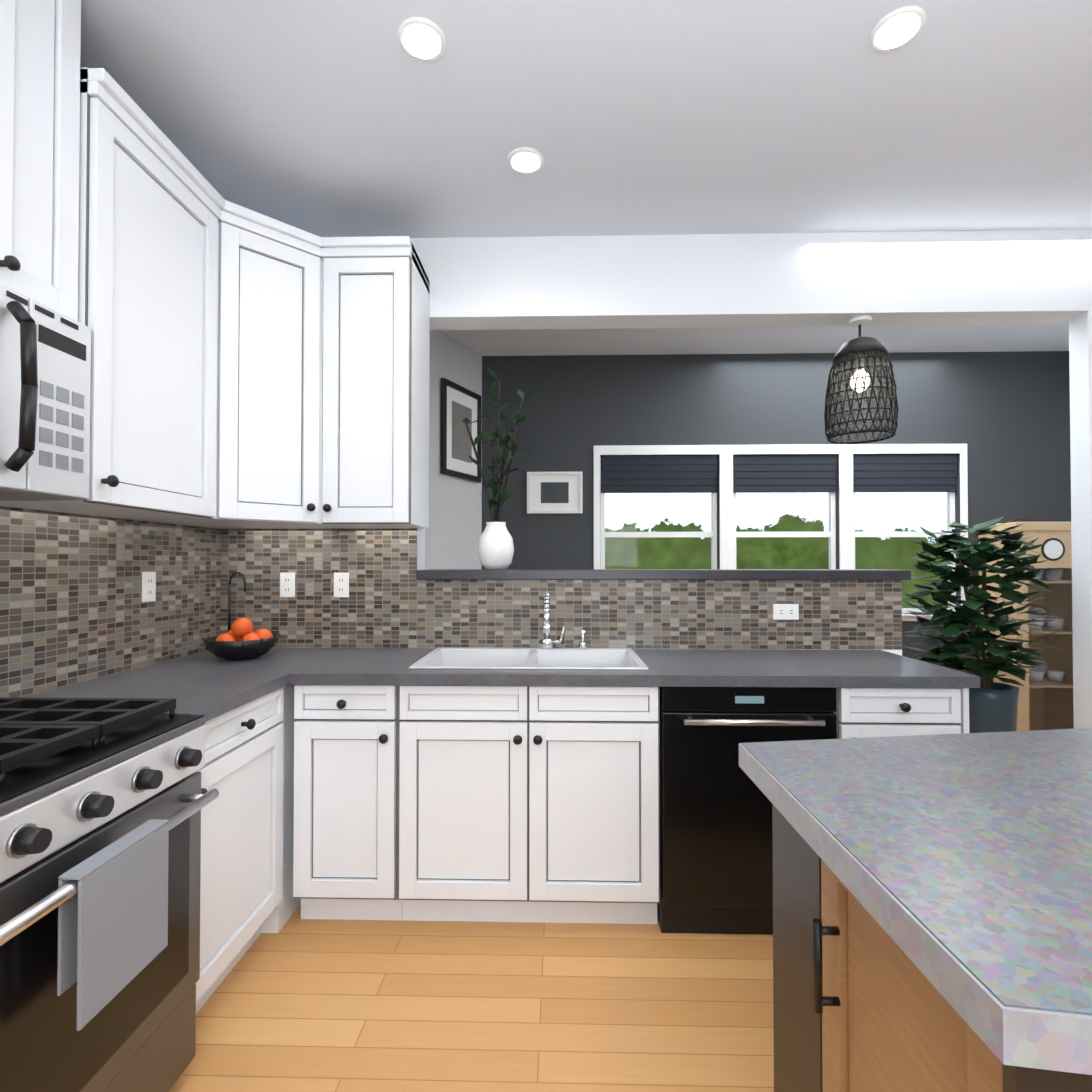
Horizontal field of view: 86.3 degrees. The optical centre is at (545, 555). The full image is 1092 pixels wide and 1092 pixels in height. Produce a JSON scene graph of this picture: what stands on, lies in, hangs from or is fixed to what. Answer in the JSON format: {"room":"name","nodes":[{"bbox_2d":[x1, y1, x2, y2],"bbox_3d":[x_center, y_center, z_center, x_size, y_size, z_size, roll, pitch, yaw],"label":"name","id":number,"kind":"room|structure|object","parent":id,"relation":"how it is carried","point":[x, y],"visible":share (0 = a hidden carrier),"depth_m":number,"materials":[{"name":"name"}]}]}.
{"room":"kitchen","nodes":[
{"label":"kitchen","id":0,"kind":"room"},
{"bbox_2d":[0,506,220,697],"bbox_3d":[-1.621,-0.101,0.035,0.112,2.820,5.650,0,-1,1],"label":"wall","id":1,"kind":"structure","parent":0,"point":[74,608],"depth_m":1.97,"materials":[{"name":"tile"}]},
{"bbox_2d":[0,0,83,323],"bbox_3d":[-1.388,-1.050,1.122,0.315,0.881,0.831,0,-1,1],"label":"upper cabinet","id":2,"kind":"object","parent":1,"relation":"attached to","point":[42,77],"depth_m":1.43,"materials":[{"name":"white wood"}]},
{"bbox_2d":[0,283,90,500],"bbox_3d":[-1.338,-0.376,1.147,0.413,0.454,0.754,0,-1,1],"label":"microwave","id":3,"kind":"object","parent":2,"relation":"attached to","point":[45,370],"visible":1,"depth_m":1.38,"materials":[{"name":"metal"}]},
{"bbox_2d":[0,67,227,523],"bbox_3d":[-1.334,-0.712,1.848,0.390,1.150,0.625,0,-1,1],"label":"upper cabinet","id":4,"kind":"object","parent":1,"relation":"attached to","point":[154,225],"depth_m":1.75,"materials":[{"name":"white wood"}]},
{"bbox_2d":[142,572,155,601],"bbox_3d":[-1.516,0.118,2.225,0.008,0.114,0.070,0,-1,1],"label":"electrical outlet","id":5,"kind":"object","parent":1,"relation":"attached to","point":[148,586],"visible":1,"depth_m":2.22,"materials":[{"name":"white plastic"}]},
{"bbox_2d":[179,199,335,528],"bbox_3d":[-1.179,-0.705,2.366,0.675,1.150,0.674,0,-1,1],"label":"upper cabinet","id":6,"kind":"object","parent":1,"relation":"attached to","point":[251,369],"depth_m":2.25,"materials":[{"name":"white wood"}]},
{"bbox_2d":[425,330,481,568],"bbox_3d":[-1.037,-0.054,3.592,1.110,2.820,1.490,0,-1,1],"label":"wall","id":7,"kind":"structure","parent":0,"point":[453,532],"depth_m":3.87,"materials":[{"name":"grey paint"}]},
{"bbox_2d":[440,378,480,482],"bbox_3d":[-0.573,-0.839,3.969,0.025,0.620,0.460,0,-1,25],"label":"picture frame","id":8,"kind":"object","parent":7,"relation":"attached to","point":[458,404],"visible":0.92,"depth_m":3.93,"materials":[{"name":"black wood"}]},
{"bbox_2d":[169,904,773,1091],"bbox_3d":[1.050,1.368,0.697,5.420,0.100,7.140,0,-1,1],"label":"floor","id":9,"kind":"structure","parent":0,"point":[296,1003],"depth_m":1.70,"materials":[{"name":"brown wood"}]},
{"bbox_2d":[0,698,218,1091],"bbox_3d":[-1.169,0.841,1.127,0.712,0.965,0.754,0,-1,1],"label":"range","id":10,"kind":"object","parent":9,"relation":"on","point":[104,802],"visible":1,"depth_m":1.15,"materials":[{"name":"metal"}]},
{"bbox_2d":[196,685,291,1013],"bbox_3d":[-1.232,0.892,1.793,0.595,0.880,0.563,0,-1,1],"label":"base cabinet","id":11,"kind":"object","parent":9,"relation":"on","point":[247,899],"depth_m":1.82,"materials":[{"name":"white wood"}]},
{"bbox_2d":[292,685,300,913],"bbox_3d":[-1.219,0.899,2.344,0.595,0.880,0.676,0,-1,1],"label":"base cabinet","id":12,"kind":"object","parent":9,"relation":"on","point":[296,902],"depth_m":2.18,"materials":[{"name":"white wood"}]},
{"bbox_2d":[18,668,285,720],"bbox_3d":[-1.222,0.431,1.775,0.615,0.039,0.517,0,-1,1],"label":"countertop","id":13,"kind":"structure","parent":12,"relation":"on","point":[208,685],"depth_m":1.83,"materials":[{"name":"grey stone"}]},
{"bbox_2d":[139,648,979,687],"bbox_3d":[-0.009,0.439,2.333,3.015,0.039,0.655,0,-1,1],"label":"countertop","id":14,"kind":"structure","parent":12,"relation":"on","point":[302,666],"depth_m":2.12,"materials":[{"name":"grey stone"}]},
{"bbox_2d":[201,571,280,659],"bbox_3d":[-1.250,0.242,2.397,0.289,0.354,0.289,0,-1,1],"label":"fruit bowl","id":15,"kind":"object","parent":14,"relation":"on","point":[240,639],"visible":1,"depth_m":2.35,"materials":[{"name":"black ceramic"}]},
{"bbox_2d":[409,592,647,669],"bbox_3d":[-0.060,0.388,2.393,0.880,0.464,0.511,0,-1,1],"label":"sink","id":16,"kind":"object","parent":14,"relation":"in","point":[546,655],"visible":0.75,"depth_m":2.58,"materials":[{"name":"ceramic"}]},
{"bbox_2d":[293,685,452,920],"bbox_3d":[-0.675,0.900,2.366,0.446,0.880,0.600,0,-1,1],"label":"base cabinet","id":17,"kind":"object","parent":9,"relation":"on","point":[373,837],"depth_m":2.07,"materials":[{"name":"white wood"}]},
{"bbox_2d":[657,687,836,934],"bbox_3d":[0.718,0.901,2.294,0.606,0.875,0.636,0,-1,1],"label":"dishwasher","id":18,"kind":"object","parent":9,"relation":"on","point":[716,855],"visible":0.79,"depth_m":2.04,"materials":[{"name":"metal"}]},
{"bbox_2d":[739,764,1038,1091],"bbox_3d":[1.183,0.886,0.874,1.524,0.869,1.075,0,-1,1],"label":"kitchen island","id":19,"kind":"object","parent":9,"relation":"on","point":[855,1009],"depth_m":0.90,"materials":[{"name":"brown wood"}]},
{"bbox_2d":[739,728,1091,1091],"bbox_3d":[1.212,0.426,0.890,1.604,0.048,1.216,0,-1,1],"label":"island countertop","id":20,"kind":"structure","parent":19,"relation":"on","point":[975,849],"depth_m":0.78,"materials":[{"name":"grey stone"}]},
{"bbox_2d":[834,687,968,738],"bbox_3d":[1.251,0.899,2.320,0.444,0.880,0.600,0,-1,1],"label":"base cabinet","id":21,"kind":"object","parent":9,"relation":"on","point":[861,712],"depth_m":2.03,"materials":[{"name":"white wood"}]},
{"bbox_2d":[902,516,1062,732],"bbox_3d":[2.212,0.571,3.017,0.709,1.555,0.715,0,-1,1],"label":"potted plant","id":22,"kind":"object","parent":9,"relation":"on","point":[993,706],"visible":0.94,"depth_m":2.91,"materials":[{"name":"green plant"}]},
{"bbox_2d":[977,522,1073,730],"bbox_3d":[3.288,0.570,3.933,0.480,1.580,0.355,0,-1,1],"label":"curio cabinet","id":23,"kind":"object","parent":9,"relation":"on","point":[1045,699],"visible":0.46,"depth_m":3.89,"materials":[{"name":"brown wood"}]},
{"bbox_2d":[80,0,1091,355],"bbox_3d":[1.050,-1.552,0.736,5.420,0.100,7.140,0,-1,1],"label":"ceiling","id":24,"kind":"structure","parent":0,"point":[336,118],"depth_m":1.98,"materials":[{"name":"white paint"}]},
{"bbox_2d":[397,17,445,61],"bbox_3d":[-0.358,-1.484,1.679,0.137,0.011,0.137,0,-1,-8],"label":"recessed light","id":25,"kind":"object","parent":24,"relation":"in","point":[422,39],"depth_m":1.67,"materials":[{"name":"white plastic"}]},
{"bbox_2d":[507,147,543,173],"bbox_3d":[-0.075,-1.477,2.182,0.137,0.011,0.137,0,-1,-8],"label":"recessed light","id":26,"kind":"object","parent":24,"relation":"in","point":[523,160],"depth_m":2.17,"materials":[{"name":"white plastic"}]},
{"bbox_2d":[869,6,925,51],"bbox_3d":[0.992,-1.484,1.646,0.137,0.011,0.137,1,-1,-38],"label":"recessed light","id":27,"kind":"object","parent":24,"relation":"in","point":[900,26],"depth_m":1.64,"materials":[{"name":"white plastic"}]},
{"bbox_2d":[220,229,1091,728],"bbox_3d":[1.099,-0.065,2.768,5.220,2.820,0.295,0,-1,1],"label":"wall","id":28,"kind":"structure","parent":0,"point":[984,277],"depth_m":2.67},
{"bbox_2d":[280,573,294,596],"bbox_3d":[-1.193,0.134,2.689,0.070,0.114,0.008,0,-1,1],"label":"electrical outlet","id":29,"kind":"object","parent":28,"relation":"attached to","point":[287,584],"visible":1,"depth_m":2.69,"materials":[{"name":"white plastic"}]},
{"bbox_2d":[334,573,348,596],"bbox_3d":[-0.943,0.134,2.683,0.070,0.114,0.008,0,-1,1],"label":"electrical outlet","id":30,"kind":"object","parent":28,"relation":"attached to","point":[341,584],"visible":1,"depth_m":2.68,"materials":[{"name":"white plastic"}]},
{"bbox_2d":[320,236,429,528],"bbox_3d":[-0.755,-0.704,2.498,0.424,1.150,0.389,0,-1,1],"label":"upper cabinet","id":31,"kind":"object","parent":28,"relation":"attached to","point":[383,283],"depth_m":2.36,"materials":[{"name":"white wood"}]},
{"bbox_2d":[462,367,536,568],"bbox_3d":[-0.210,-0.402,2.761,0.347,0.932,0.278,0,-1,1],"label":"vase","id":32,"kind":"object","parent":28,"relation":"on","point":[495,548],"visible":1,"depth_m":2.75,"materials":[{"name":"white ceramic"}]},
{"bbox_2d":[773,604,798,619],"bbox_3d":[1.086,0.253,2.636,0.114,0.070,0.008,0,-1,1],"label":"electrical outlet","id":33,"kind":"object","parent":28,"relation":"attached to","point":[785,611],"visible":1,"depth_m":2.63,"materials":[{"name":"white plastic"}]},
{"bbox_2d":[824,315,897,443],"bbox_3d":[1.468,-0.827,2.722,0.305,0.557,0.306,0,-1,1],"label":"pendant lamp","id":34,"kind":"object","parent":28,"relation":"hanging from","point":[865,357],"visible":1,"depth_m":2.64,"materials":[{"name":"wicker"}]},
{"bbox_2d":[482,351,1070,675],"bbox_3d":[1.569,-0.046,4.229,4.350,2.820,0.132,0,-1,1],"label":"wall","id":35,"kind":"structure","parent":0,"point":[1004,417],"depth_m":4.19,"materials":[{"name":"grey paint"}]},
{"bbox_2d":[527,472,582,513],"bbox_3d":[0.063,-0.456,4.200,0.400,0.300,0.025,0,-1,1],"label":"framed picture","id":36,"kind":"object","parent":35,"relation":"attached to","point":[554,492],"visible":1,"depth_m":4.20},
{"bbox_2d":[593,445,726,568],"bbox_3d":[0.819,-0.166,4.211,0.970,1.260,0.126,0,-1,1],"label":"window","id":37,"kind":"structure","parent":35,"relation":"in","point":[655,474],"depth_m":4.21,"materials":[{"name":"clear glass"}]},
{"bbox_2d":[726,444,846,568],"bbox_3d":[1.718,-0.166,4.190,0.870,1.260,0.126,0,-1,1],"label":"window","id":38,"kind":"structure","parent":35,"relation":"in","point":[784,474],"depth_m":4.19,"materials":[{"name":"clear glass"}]},
{"bbox_2d":[846,444,968,620],"bbox_3d":[2.568,-0.167,4.170,0.870,1.260,0.126,0,-1,1],"label":"window","id":39,"kind":"structure","parent":35,"relation":"in","point":[901,473],"depth_m":4.17,"materials":[{"name":"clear glass"}]},
{"label":"outside","id":40,"kind":"structure","parent":0,"visible":0},
{"bbox_2d":[605,492,947,607],"bbox_3d":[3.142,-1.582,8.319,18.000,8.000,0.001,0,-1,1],"label":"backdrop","id":41,"kind":"structure","parent":40,"point":[698,507],"depth_m":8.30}
]}

